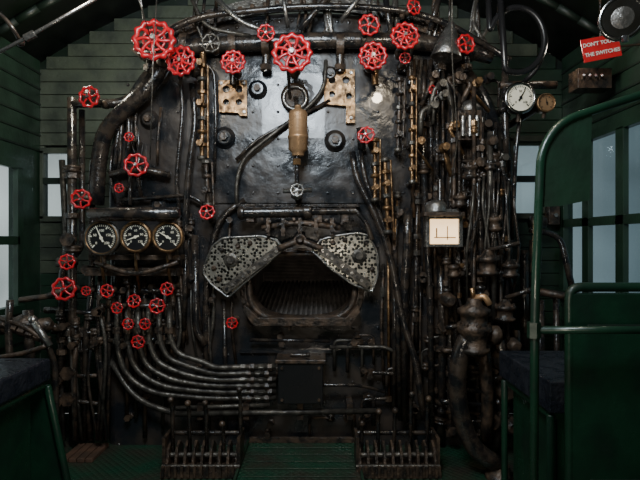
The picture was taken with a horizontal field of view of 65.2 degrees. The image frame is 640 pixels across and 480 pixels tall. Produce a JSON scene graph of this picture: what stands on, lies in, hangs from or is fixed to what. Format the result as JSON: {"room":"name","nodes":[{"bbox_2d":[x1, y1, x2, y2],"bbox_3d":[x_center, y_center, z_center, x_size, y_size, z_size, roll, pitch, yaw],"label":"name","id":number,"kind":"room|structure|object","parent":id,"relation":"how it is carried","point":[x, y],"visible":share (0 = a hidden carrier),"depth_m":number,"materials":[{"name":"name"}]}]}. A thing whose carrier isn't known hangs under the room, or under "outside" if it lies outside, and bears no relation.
{"room":"control cabin","nodes":[
{"label":"control cabin","id":0,"kind":"room"},
{"bbox_2d":[0,12,24,46],"bbox_3d":[-1.228,-0.793,1.831,0.213,0.116,0.175,0,0,0],"label":"lever","id":1,"kind":"object","parent":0,"point":[6,20],"depth_m":1.85,"materials":[{"name":"grey metal"}]},
{"bbox_2d":[0,36,40,357],"bbox_3d":[-1.837,-0.018,1.350,0.046,2.290,3.800,0,0,0],"label":"wall","id":2,"kind":"structure","parent":0,"point":[20,73],"depth_m":3.08,"materials":[{"name":"green paint"}]},
{"bbox_2d":[0,156,24,315],"bbox_3d":[-1.808,-0.018,2.368,0.057,0.910,1.305,0,0,0],"label":"window","id":3,"kind":"structure","parent":2,"relation":"in","point":[16,240],"depth_m":2.96,"materials":[{"name":"green paint"}]},
{"bbox_2d":[63,413,512,479],"bbox_3d":[-0.123,1.157,1.350,3.393,0.060,3.800,0,0,0],"label":"floor","id":4,"kind":"structure","parent":0,"point":[121,462],"depth_m":2.52,"materials":[{"name":"green wood"}]},
{"bbox_2d":[0,300,59,423],"bbox_3d":[-1.364,0.678,2.305,0.305,0.806,0.083,0,0,-10],"label":"pipes","id":5,"kind":"object","parent":4,"relation":"on","point":[8,324],"visible":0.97,"depth_m":2.29,"materials":[{"name":"metal"}]},
{"bbox_2d":[0,358,70,479],"bbox_3d":[-1.401,0.826,1.990,0.592,0.604,0.512,0,0,0],"label":"seat","id":6,"kind":"object","parent":4,"relation":"on","point":[31,441],"visible":1,"depth_m":2.14,"materials":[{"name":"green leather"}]},
{"bbox_2d":[66,443,108,462],"bbox_3d":[-1.233,1.117,2.630,0.162,0.020,0.200,0,0,0],"label":"boards","id":7,"kind":"object","parent":4,"relation":"on","point":[82,452],"visible":0.94,"depth_m":2.61,"materials":[{"name":"brown wood"}]},
{"bbox_2d":[160,386,243,478],"bbox_3d":[-0.565,0.917,2.447,0.381,0.421,0.205,0,0,0],"label":"rack","id":8,"kind":"object","parent":4,"relation":"on","point":[180,462],"visible":0.99,"depth_m":2.42,"materials":[{"name":"metal"}]},
{"bbox_2d":[233,436,363,479],"bbox_3d":[-0.097,1.097,2.385,0.595,0.060,0.670,0,0,0],"label":"floor mat","id":9,"kind":"object","parent":4,"relation":"on","point":[275,457],"visible":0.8,"depth_m":2.51,"materials":[{"name":"green paint"}]},
{"bbox_2d":[109,13,505,445],"bbox_3d":[-0.065,-0.067,3.374,2.240,2.411,1.352,0,0,0],"label":"boiler backhead","id":10,"kind":"object","parent":4,"relation":"on","point":[325,167],"visible":0.33,"depth_m":2.75,"materials":[{"name":"black paint"}]},
{"bbox_2d":[18,61,168,441],"bbox_3d":[-1.191,0.062,2.834,0.802,2.068,0.470,0,0,0],"label":"piping","id":11,"kind":"object","parent":10,"relation":"attached to","point":[78,339],"visible":0.86,"depth_m":2.68,"materials":[{"name":"metal"}]},
{"bbox_2d":[0,309,62,357],"bbox_3d":[-1.518,0.713,2.609,0.313,0.700,0.141,0,0,-12],"label":"feedwater injector","id":12,"kind":"object","parent":11,"relation":"attached to","point":[47,324],"visible":0.38,"depth_m":2.58,"materials":[{"name":"metal"}]},
{"bbox_2d":[51,277,81,301],"bbox_3d":[-1.284,0.246,2.594,0.124,0.124,0.216,0,0,0],"label":"handwheel","id":13,"kind":"object","parent":11,"relation":"attached to","point":[72,287],"visible":1,"depth_m":2.50,"materials":[{"name":"red metal"}]},
{"bbox_2d":[58,254,77,269],"bbox_3d":[-1.292,0.112,2.618,0.088,0.086,0.169,0,0,0],"label":"handwheel","id":14,"kind":"object","parent":11,"relation":"attached to","point":[73,260],"visible":1,"depth_m":2.55,"materials":[{"name":"red metal"}]},
{"bbox_2d":[70,189,91,208],"bbox_3d":[-1.218,-0.209,2.621,0.103,0.106,0.183,0,0,0],"label":"handwheel","id":15,"kind":"object","parent":11,"relation":"attached to","point":[87,200],"visible":1,"depth_m":2.55,"materials":[{"name":"red metal"}]},
{"bbox_2d":[81,285,96,295],"bbox_3d":[-1.217,0.265,2.670,0.055,0.055,0.160,0,0,0],"label":"handwheel","id":16,"kind":"object","parent":11,"relation":"attached to","point":[94,288],"visible":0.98,"depth_m":2.60,"materials":[{"name":"red metal"}]},
{"bbox_2d":[78,86,109,108],"bbox_3d":[-1.167,-0.724,2.610,0.114,0.116,0.203,0,0,0],"label":"handwheel","id":17,"kind":"object","parent":11,"relation":"attached to","point":[105,105],"visible":1,"depth_m":2.53,"materials":[{"name":"red metal"}]},
{"bbox_2d":[131,19,176,67],"bbox_3d":[-0.800,-0.964,2.522,0.214,0.214,0.304,0,0,0],"label":"handwheel","id":18,"kind":"object","parent":11,"relation":"attached to","point":[160,53],"visible":0.96,"depth_m":2.40,"materials":[{"name":"red metal"}]},
{"bbox_2d":[100,284,124,297],"bbox_3d":[-1.086,0.260,2.643,0.075,0.075,0.214,0,0,0],"label":"handwheel","id":19,"kind":"object","parent":10,"relation":"attached to","point":[115,288],"visible":0.98,"depth_m":2.55,"materials":[{"name":"red metal"}]},
{"bbox_2d":[111,300,131,313],"bbox_3d":[-1.035,0.347,2.644,0.065,0.065,0.212,0,0,0],"label":"handwheel","id":20,"kind":"object","parent":10,"relation":"attached to","point":[123,305],"visible":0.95,"depth_m":2.55,"materials":[{"name":"red metal"}]},
{"bbox_2d":[114,183,132,193],"bbox_3d":[-1.045,-0.270,2.670,0.055,0.055,0.160,0,0,0],"label":"handwheel","id":21,"kind":"object","parent":10,"relation":"attached to","point":[123,189],"visible":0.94,"depth_m":2.60,"materials":[{"name":"red metal"}]},
{"bbox_2d":[122,318,134,329],"bbox_3d":[-0.979,0.428,2.644,0.065,0.065,0.212,0,0,0],"label":"handwheel","id":22,"kind":"object","parent":10,"relation":"attached to","point":[132,322],"visible":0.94,"depth_m":2.55,"materials":[{"name":"red metal"}]},
{"bbox_2d":[124,132,141,144],"bbox_3d":[-0.993,-0.536,2.670,0.055,0.055,0.160,0,0,0],"label":"handwheel","id":23,"kind":"object","parent":10,"relation":"attached to","point":[134,140],"visible":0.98,"depth_m":2.60,"materials":[{"name":"red metal"}]},
{"bbox_2d":[84,207,184,290],"bbox_3d":[-0.955,0.053,2.587,0.535,0.432,0.335,0,0,0],"label":"bracket","id":24,"kind":"object","parent":10,"relation":"attached to","point":[125,213],"visible":0.82,"depth_m":2.53,"materials":[{"name":"metal"}]},
{"bbox_2d":[83,220,120,263],"bbox_3d":[-1.086,0.009,2.604,0.183,0.221,0.252,0,0,0],"label":"pressure gauge","id":25,"kind":"object","parent":24,"relation":"attached to","point":[101,237],"visible":0.99,"depth_m":2.49,"materials":[{"name":"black metal"}]},
{"bbox_2d":[120,221,151,259],"bbox_3d":[-0.916,0.002,2.604,0.161,0.195,0.252,0,0,0],"label":"pressure gauge","id":26,"kind":"object","parent":24,"relation":"attached to","point":[135,236],"visible":1,"depth_m":2.49,"materials":[{"name":"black metal"}]},
{"bbox_2d":[152,221,184,259],"bbox_3d":[-0.757,0.002,2.604,0.161,0.195,0.252,0,0,0],"label":"pressure gauge","id":27,"kind":"object","parent":24,"relation":"attached to","point":[168,237],"visible":1,"depth_m":2.49,"materials":[{"name":"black metal"}]},
{"bbox_2d":[127,294,141,307],"bbox_3d":[-0.971,0.321,2.674,0.077,0.082,0.157,0,0,0],"label":"handwheel","id":28,"kind":"object","parent":10,"relation":"attached to","point":[137,296],"visible":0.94,"depth_m":2.61,"materials":[{"name":"red metal"}]},
{"bbox_2d":[123,153,148,176],"bbox_3d":[-0.937,-0.383,2.639,0.125,0.126,0.227,0,0,0],"label":"handwheel","id":29,"kind":"object","parent":10,"relation":"attached to","point":[141,172],"visible":1,"depth_m":2.54,"materials":[{"name":"red metal"}]},
{"bbox_2d":[131,333,152,348],"bbox_3d":[-0.921,0.516,2.633,0.075,0.075,0.234,0,0,0],"label":"handwheel","id":30,"kind":"object","parent":10,"relation":"attached to","point":[143,338],"visible":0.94,"depth_m":2.53,"materials":[{"name":"red metal"}]},
{"bbox_2d":[139,317,155,329],"bbox_3d":[-0.892,0.428,2.644,0.065,0.065,0.212,0,0,0],"label":"handwheel","id":31,"kind":"object","parent":10,"relation":"attached to","point":[153,320],"visible":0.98,"depth_m":2.55,"materials":[{"name":"red metal"}]},
{"bbox_2d":[148,298,165,313],"bbox_3d":[-0.871,0.337,2.638,0.085,0.086,0.225,0,0,-24],"label":"handwheel","id":32,"kind":"object","parent":10,"relation":"attached to","point":[156,304],"visible":0.98,"depth_m":2.54,"materials":[{"name":"red metal"}]},
{"bbox_2d":[160,282,179,295],"bbox_3d":[-0.774,0.248,2.633,0.075,0.075,0.234,0,0,0],"label":"handwheel","id":33,"kind":"object","parent":10,"relation":"attached to","point":[176,285],"visible":0.98,"depth_m":2.53,"materials":[{"name":"red metal"}]},
{"bbox_2d":[196,58,208,160],"bbox_3d":[-0.615,-0.674,2.656,0.062,0.512,0.187,0,0,0],"label":"glass","id":34,"kind":"object","parent":10,"relation":"attached to","point":[202,79],"visible":0.95,"depth_m":2.62,"materials":[{"name":"gold metal"}]},
{"bbox_2d":[199,204,215,224],"bbox_3d":[-0.585,-0.135,2.664,0.087,0.104,0.181,0,0,0],"label":"handwheel","id":35,"kind":"object","parent":10,"relation":"attached to","point":[212,220],"visible":0.99,"depth_m":2.59,"materials":[{"name":"red metal"}]},
{"bbox_2d":[201,159,214,208],"bbox_3d":[-0.589,-0.297,2.656,0.073,0.252,0.187,0,0,0],"label":"glass","id":36,"kind":"object","parent":10,"relation":"attached to","point":[207,163],"visible":0.93,"depth_m":2.62,"materials":[{"name":"metal"}]},
{"bbox_2d":[218,80,247,116],"bbox_3d":[-0.476,-0.772,2.730,0.158,0.196,0.040,0,0,0],"label":"plate","id":37,"kind":"object","parent":10,"relation":"attached to","point":[232,95],"visible":0.99,"depth_m":2.72,"materials":[{"name":"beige metal"}]},
{"bbox_2d":[226,315,239,328],"bbox_3d":[-0.458,0.432,2.669,0.066,0.066,0.162,0,0,0],"label":"handwheel","id":38,"kind":"object","parent":10,"relation":"attached to","point":[235,319],"visible":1,"depth_m":2.60,"materials":[{"name":"red metal"}]},
{"bbox_2d":[110,298,375,419],"bbox_3d":[-0.426,0.631,2.659,1.441,0.632,0.182,0,0,0],"label":"pipes","id":39,"kind":"object","parent":10,"relation":"attached to","point":[225,385],"visible":0.97,"depth_m":2.62,"materials":[{"name":"metal"}]},
{"bbox_2d":[290,183,303,202],"bbox_3d":[-0.117,-0.246,2.644,0.075,0.091,0.217,0,0,0],"label":"handwheel","id":40,"kind":"object","parent":10,"relation":"attached to","point":[296,189],"visible":0.95,"depth_m":2.55,"materials":[{"name":"metal"}]},
{"bbox_2d":[92,59,505,438],"bbox_3d":[-0.098,0.049,2.642,2.216,2.050,0.217,0,0,0],"label":"conduit","id":41,"kind":"object","parent":10,"relation":"attached to","point":[403,342],"visible":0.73,"depth_m":2.69,"materials":[{"name":"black metal"}]},
{"bbox_2d":[281,71,311,199],"bbox_3d":[-0.120,-0.530,2.603,0.155,0.644,0.298,0,0,-8],"label":"cylinder","id":42,"kind":"object","parent":41,"relation":"attached to","point":[294,96],"visible":0.94,"depth_m":2.57,"materials":[{"name":"metal"}]},
{"bbox_2d":[240,248,363,330],"bbox_3d":[-0.098,0.261,2.690,0.677,0.458,0.120,0,0,0],"label":"ring","id":43,"kind":"object","parent":10,"relation":"attached to","point":[258,317],"visible":0.59,"depth_m":2.68,"materials":[{"name":"metal"}]},
{"bbox_2d":[202,235,283,298],"bbox_3d":[-0.406,0.143,2.685,0.439,0.339,0.132,0,0,0],"label":"door","id":44,"kind":"structure","parent":43,"relation":"attached to","point":[231,262],"depth_m":2.65,"materials":[{"name":"metal"}]},
{"bbox_2d":[311,232,378,292],"bbox_3d":[0.133,0.119,2.685,0.360,0.323,0.131,0,0,0],"label":"door","id":45,"kind":"structure","parent":43,"relation":"attached to","point":[353,257],"depth_m":2.65,"materials":[{"name":"metal"}]},
{"bbox_2d":[256,257,349,314],"bbox_3d":[-0.099,0.263,3.400,0.742,0.830,0.960,0,0,0],"label":"firebox opening","id":46,"kind":"object","parent":10,"relation":"attached to","point":[289,285],"visible":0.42,"depth_m":3.63,"materials":[{"name":"black metal"}]},
{"bbox_2d":[236,204,373,251],"bbox_3d":[-0.082,-0.065,2.666,0.733,0.254,0.171,0,0,0],"label":"air cylinder","id":47,"kind":"object","parent":10,"relation":"attached to","point":[251,212],"visible":1,"depth_m":2.61,"materials":[{"name":"metal"}]},
{"bbox_2d":[138,32,493,85],"bbox_3d":[-0.019,-0.979,2.722,1.908,0.291,0.183,0,0,0],"label":"turret","id":48,"kind":"object","parent":10,"relation":"attached to","point":[339,41],"visible":0.42,"depth_m":2.66,"materials":[{"name":"metal"}]},
{"bbox_2d":[166,45,199,77],"bbox_3d":[-0.687,-0.884,2.557,0.158,0.160,0.233,0,0,0],"label":"handwheel","id":49,"kind":"object","parent":48,"relation":"attached to","point":[188,68],"visible":0.96,"depth_m":2.46,"materials":[{"name":"red metal"}]},
{"bbox_2d":[201,33,220,55],"bbox_3d":[-0.550,-0.997,2.590,0.104,0.105,0.159,0,0,0],"label":"handwheel","id":50,"kind":"object","parent":48,"relation":"attached to","point":[215,50],"visible":1,"depth_m":2.52,"materials":[{"name":"metal"}]},
{"bbox_2d":[220,49,245,79],"bbox_3d":[-0.435,-0.890,2.574,0.132,0.131,0.196,0,0,0],"label":"handwheel","id":51,"kind":"object","parent":48,"relation":"attached to","point":[234,70],"visible":1,"depth_m":2.49,"materials":[{"name":"red metal"}]},
{"bbox_2d":[257,24,274,45],"bbox_3d":[-0.272,-1.047,2.591,0.094,0.095,0.157,0,0,0],"label":"handwheel","id":52,"kind":"object","parent":48,"relation":"attached to","point":[267,39],"visible":0.99,"depth_m":2.52,"materials":[{"name":"red metal"}]},
{"bbox_2d":[271,32,312,77],"bbox_3d":[-0.135,-0.901,2.522,0.205,0.205,0.299,0,0,0],"label":"handwheel","id":53,"kind":"object","parent":48,"relation":"attached to","point":[292,66],"visible":1,"depth_m":2.40,"materials":[{"name":"red metal"}]},
{"bbox_2d":[358,14,379,37],"bbox_3d":[0.249,-1.088,2.590,0.114,0.116,0.163,0,0,0],"label":"handwheel","id":54,"kind":"object","parent":48,"relation":"attached to","point":[365,32],"visible":1,"depth_m":2.52,"materials":[{"name":"red metal"}]},
{"bbox_2d":[358,41,387,72],"bbox_3d":[0.262,-0.909,2.557,0.150,0.150,0.227,0,0,0],"label":"handwheel","id":55,"kind":"object","parent":48,"relation":"attached to","point":[371,65],"visible":1,"depth_m":2.46,"materials":[{"name":"red metal"}]},
{"bbox_2d":[390,21,419,59],"bbox_3d":[0.416,-1.000,2.547,0.149,0.148,0.249,0,0,0],"label":"handwheel","id":56,"kind":"object","parent":48,"relation":"attached to","point":[401,47],"visible":0.99,"depth_m":2.44,"materials":[{"name":"red metal"}]},
{"bbox_2d":[457,34,474,54],"bbox_3d":[0.698,-0.984,2.574,0.101,0.104,0.186,0,0,-29],"label":"handwheel","id":57,"kind":"object","parent":48,"relation":"attached to","point":[465,44],"visible":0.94,"depth_m":2.50,"materials":[{"name":"red metal"}]},
{"bbox_2d":[131,0,511,61],"bbox_3d":[-0.010,-1.142,2.649,2.050,0.402,0.222,0,0,0],"label":"pipes","id":58,"kind":"object","parent":10,"relation":"attached to","point":[429,24],"visible":0.75,"depth_m":2.65,"materials":[{"name":"metal"}]},
{"bbox_2d":[398,0,420,19],"bbox_3d":[0.469,-1.188,2.606,0.084,0.086,0.146,0,0,-10],"label":"handwheel","id":59,"kind":"object","parent":58,"relation":"attached to","point":[408,11],"visible":1,"depth_m":2.55,"materials":[{"name":"red metal"}]},
{"bbox_2d":[275,353,384,403],"bbox_3d":[0.061,0.721,2.659,0.584,0.251,0.181,0,0,0],"label":"box","id":60,"kind":"object","parent":10,"relation":"attached to","point":[300,375],"visible":1,"depth_m":2.58,"materials":[{"name":"metal"}]},
{"bbox_2d":[324,69,354,123],"bbox_3d":[0.106,-0.783,2.730,0.169,0.294,0.040,0,0,0],"label":"plate","id":61,"kind":"object","parent":10,"relation":"attached to","point":[341,89],"visible":0.94,"depth_m":2.72,"materials":[{"name":"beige metal"}]},
{"bbox_2d":[357,126,374,149],"bbox_3d":[0.275,-0.538,2.646,0.095,0.098,0.207,0,0,26],"label":"handwheel","id":62,"kind":"object","parent":10,"relation":"attached to","point":[370,144],"visible":0.98,"depth_m":2.57,"materials":[{"name":"red metal"}]},
{"bbox_2d":[370,137,380,202],"bbox_3d":[0.295,-0.368,2.656,0.056,0.340,0.187,0,0,0],"label":"glass","id":63,"kind":"object","parent":10,"relation":"attached to","point":[376,150],"visible":0.95,"depth_m":2.62,"materials":[{"name":"gold metal"}]},
{"bbox_2d":[380,157,394,233],"bbox_3d":[0.354,-0.231,2.651,0.075,0.402,0.197,0,0,0],"label":"glass","id":64,"kind":"object","parent":10,"relation":"attached to","point":[384,160],"visible":0.97,"depth_m":2.61,"materials":[{"name":"gold metal"}]},
{"bbox_2d":[393,77,405,154],"bbox_3d":[0.424,-0.662,2.667,0.063,0.396,0.167,0,0,0],"label":"pipe","id":65,"kind":"object","parent":10,"relation":"attached to","point":[401,91],"visible":1,"depth_m":2.64,"materials":[{"name":"metal"}]},
{"bbox_2d":[396,52,410,73],"bbox_3d":[0.433,-0.928,2.644,0.065,0.065,0.212,0,0,0],"label":"handwheel","id":66,"kind":"object","parent":10,"relation":"attached to","point":[401,65],"visible":1,"depth_m":2.55,"materials":[{"name":"red metal"}]},
{"bbox_2d":[406,75,416,186],"bbox_3d":[0.485,-0.574,2.647,0.047,0.567,0.207,0,0,0],"label":"pipe","id":67,"kind":"object","parent":10,"relation":"attached to","point":[413,88],"visible":1,"depth_m":2.60,"materials":[{"name":"gold metal"}]},
{"bbox_2d":[418,85,437,100],"bbox_3d":[0.567,-0.780,2.670,0.055,0.055,0.166,0,0,-17],"label":"handwheel","id":68,"kind":"object","parent":10,"relation":"attached to","point":[429,90],"visible":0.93,"depth_m":2.61,"materials":[{"name":"red metal"}]},
{"bbox_2d":[410,59,519,441],"bbox_3d":[0.769,0.053,2.606,0.571,2.054,0.302,0,0,0],"label":"piping","id":69,"kind":"object","parent":10,"relation":"attached to","point":[451,266],"visible":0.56,"depth_m":2.58,"materials":[{"name":"metal"}]},
{"bbox_2d":[420,168,464,246],"bbox_3d":[0.610,-0.204,2.599,0.205,0.478,0.317,0,0,0],"label":"gauge","id":70,"kind":"object","parent":69,"relation":"attached to","point":[443,227],"visible":0.94,"depth_m":2.50,"materials":[{"name":"metal"}]},
{"bbox_2d":[445,83,481,142],"bbox_3d":[0.751,-0.653,2.640,0.186,0.352,0.234,0,0,0],"label":"sight feed lubricator","id":71,"kind":"object","parent":69,"relation":"attached to","point":[464,130],"visible":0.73,"depth_m":2.55,"materials":[{"name":"metal"}]},
{"bbox_2d":[499,59,557,239],"bbox_3d":[1.089,-0.473,2.615,0.305,0.947,0.071,0,0,0],"label":"pipe","id":72,"kind":"object","parent":69,"relation":"attached to","point":[504,83],"visible":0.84,"depth_m":2.61,"materials":[{"name":"metal"}]},
{"bbox_2d":[496,82,535,121],"bbox_3d":[1.012,-0.701,2.874,0.164,0.198,0.712,0,0,0],"label":"gauge","id":73,"kind":"object","parent":72,"relation":"attached to","point":[519,98],"visible":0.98,"depth_m":2.53,"materials":[{"name":"silver metal"}]},
{"bbox_2d":[485,0,547,82],"bbox_3d":[0.975,-1.050,2.534,0.307,0.492,0.218,0,0,-11],"label":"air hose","id":74,"kind":"object","parent":72,"relation":"attached to","point":[499,18],"visible":1,"depth_m":2.46,"materials":[{"name":"rubber"}]},
{"bbox_2d":[509,93,555,128],"bbox_3d":[1.144,-0.682,2.874,0.098,0.122,0.712,0,0,0],"label":"gauge","id":75,"kind":"object","parent":72,"relation":"attached to","point":[545,103],"visible":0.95,"depth_m":2.53,"materials":[{"name":"gold metal"}]},
{"bbox_2d":[452,149,530,322],"bbox_3d":[0.848,-0.027,2.575,0.344,0.873,0.349,0,0,0],"label":"valves","id":76,"kind":"object","parent":10,"relation":"attached to","point":[487,260],"visible":0.88,"depth_m":2.48,"materials":[{"name":"metal"}]},
{"bbox_2d":[354,391,441,478],"bbox_3d":[0.373,0.929,2.447,0.402,0.397,0.205,0,0,0],"label":"rack","id":77,"kind":"object","parent":4,"relation":"on","point":[411,463],"visible":1,"depth_m":2.42,"materials":[{"name":"metal"}]},
{"bbox_2d":[437,288,521,479],"bbox_3d":[0.839,0.677,2.525,0.461,0.902,0.471,0,0,0],"label":"pipe","id":78,"kind":"object","parent":4,"relation":"on","point":[474,329],"visible":0.88,"depth_m":2.34,"materials":[{"name":"metal"}]},
{"bbox_2d":[520,216,574,350],"bbox_3d":[1.335,0.528,2.908,0.315,1.345,0.358,0,0,0],"label":"pipes","id":79,"kind":"object","parent":4,"relation":"on","point":[524,269],"visible":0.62,"depth_m":2.93,"materials":[{"name":"metal"}]},
{"bbox_2d":[499,282,639,479],"bbox_3d":[1.097,0.637,1.970,0.589,0.982,0.560,0,0,0],"label":"seat","id":80,"kind":"object","parent":4,"relation":"on","point":[589,390],"visible":0.97,"depth_m":1.70,"materials":[{"name":"green paint"}]},
{"bbox_2d":[527,91,639,479],"bbox_3d":[0.995,0.285,1.600,0.726,1.685,0.100,0,0,0],"label":"frame","id":81,"kind":"object","parent":4,"relation":"on","point":[563,160],"visible":1,"depth_m":1.59,"materials":[{"name":"green paint"}]},
{"bbox_2d":[40,0,561,412],"bbox_3d":[-0.123,-0.297,3.275,3.473,2.850,0.050,0,0,0],"label":"wall","id":82,"kind":"structure","parent":0,"point":[103,59],"depth_m":3.25,"materials":[{"name":"green paint"}]},
{"bbox_2d":[40,148,77,221],"bbox_3d":[-1.696,-0.357,3.250,0.231,0.478,0.040,0,0,0],"label":"window","id":83,"kind":"structure","parent":82,"relation":"in","point":[43,151],"depth_m":3.23,"materials":[{"name":"green paint"}]},
{"bbox_2d":[510,136,544,218],"bbox_3d":[1.345,-0.406,3.250,0.231,0.536,0.040,0,0,0],"label":"window","id":84,"kind":"structure","parent":82,"relation":"in","point":[512,138],"depth_m":3.23,"materials":[{"name":"green paint"}]},
{"bbox_2d":[545,206,559,224],"bbox_3d":[1.487,-0.158,3.197,0.070,0.120,0.105,0,0,0],"label":"switch box","id":85,"kind":"object","parent":82,"relation":"attached to","point":[552,214],"visible":0.76,"depth_m":3.17,"materials":[{"name":"metal"}]},
{"bbox_2d":[0,0,607,62],"bbox_3d":[-0.123,-1.435,1.375,3.493,0.596,3.850,0,0,0],"label":"ceiling","id":86,"kind":"structure","parent":0,"point":[567,22],"depth_m":3.04,"materials":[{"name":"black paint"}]},
{"bbox_2d":[0,0,96,53],"bbox_3d":[-1.085,-0.830,1.850,0.645,0.416,0.028,0,0,0],"label":"overhead grab rail","id":87,"kind":"object","parent":86,"relation":"attached to","point":[30,35],"visible":1,"depth_m":1.84,"materials":[{"name":"grey metal"}]},
{"bbox_2d":[138,0,457,199],"bbox_3d":[-0.075,-0.656,2.400,1.501,0.906,0.306,0,0,0],"label":"hanging cord","id":88,"kind":"object","parent":86,"relation":"hanging from","point":[138,0],"visible":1,"depth_m":2.30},
{"bbox_2d":[430,0,461,63],"bbox_3d":[0.643,-1.091,2.550,0.158,0.348,0.160,0,0,0],"label":"lampshade","id":89,"kind":"object","parent":86,"relation":"hanging from","point":[441,53],"visible":0.91,"depth_m":2.52,"materials":[{"name":"metal"}]},
{"bbox_2d":[597,0,639,42],"bbox_3d":[1.118,-1.060,1.884,0.156,0.668,0.152,0,0,0],"label":"lamp","id":90,"kind":"object","parent":86,"relation":"hanging from","point":[617,20],"visible":1,"depth_m":1.84,"materials":[{"name":"silver metal"}]},
{"bbox_2d":[561,32,639,350],"bbox_3d":[1.590,-0.028,1.350,0.046,2.310,3.800,0,0,0],"label":"wall","id":91,"kind":"structure","parent":0,"point":[626,67],"depth_m":2.75,"materials":[{"name":"green paint"}]},
{"bbox_2d":[569,68,612,93],"bbox_3d":[1.457,-0.842,2.636,0.231,0.104,0.158,0,0,0],"label":"switch panel","id":92,"kind":"object","parent":91,"relation":"attached to","point":[581,80],"visible":1,"depth_m":2.60,"materials":[{"name":"metal"}]},
{"bbox_2d":[558,111,639,292],"bbox_3d":[1.562,-0.128,2.595,0.057,0.990,1.260,0,0,0],"label":"window","id":93,"kind":"structure","parent":91,"relation":"in","point":[622,218],"depth_m":2.60,"materials":[{"name":"green paint"}]},
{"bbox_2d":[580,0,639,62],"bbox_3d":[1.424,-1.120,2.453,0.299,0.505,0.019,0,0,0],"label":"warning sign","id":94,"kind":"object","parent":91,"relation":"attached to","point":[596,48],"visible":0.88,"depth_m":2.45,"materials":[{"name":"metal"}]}
]}

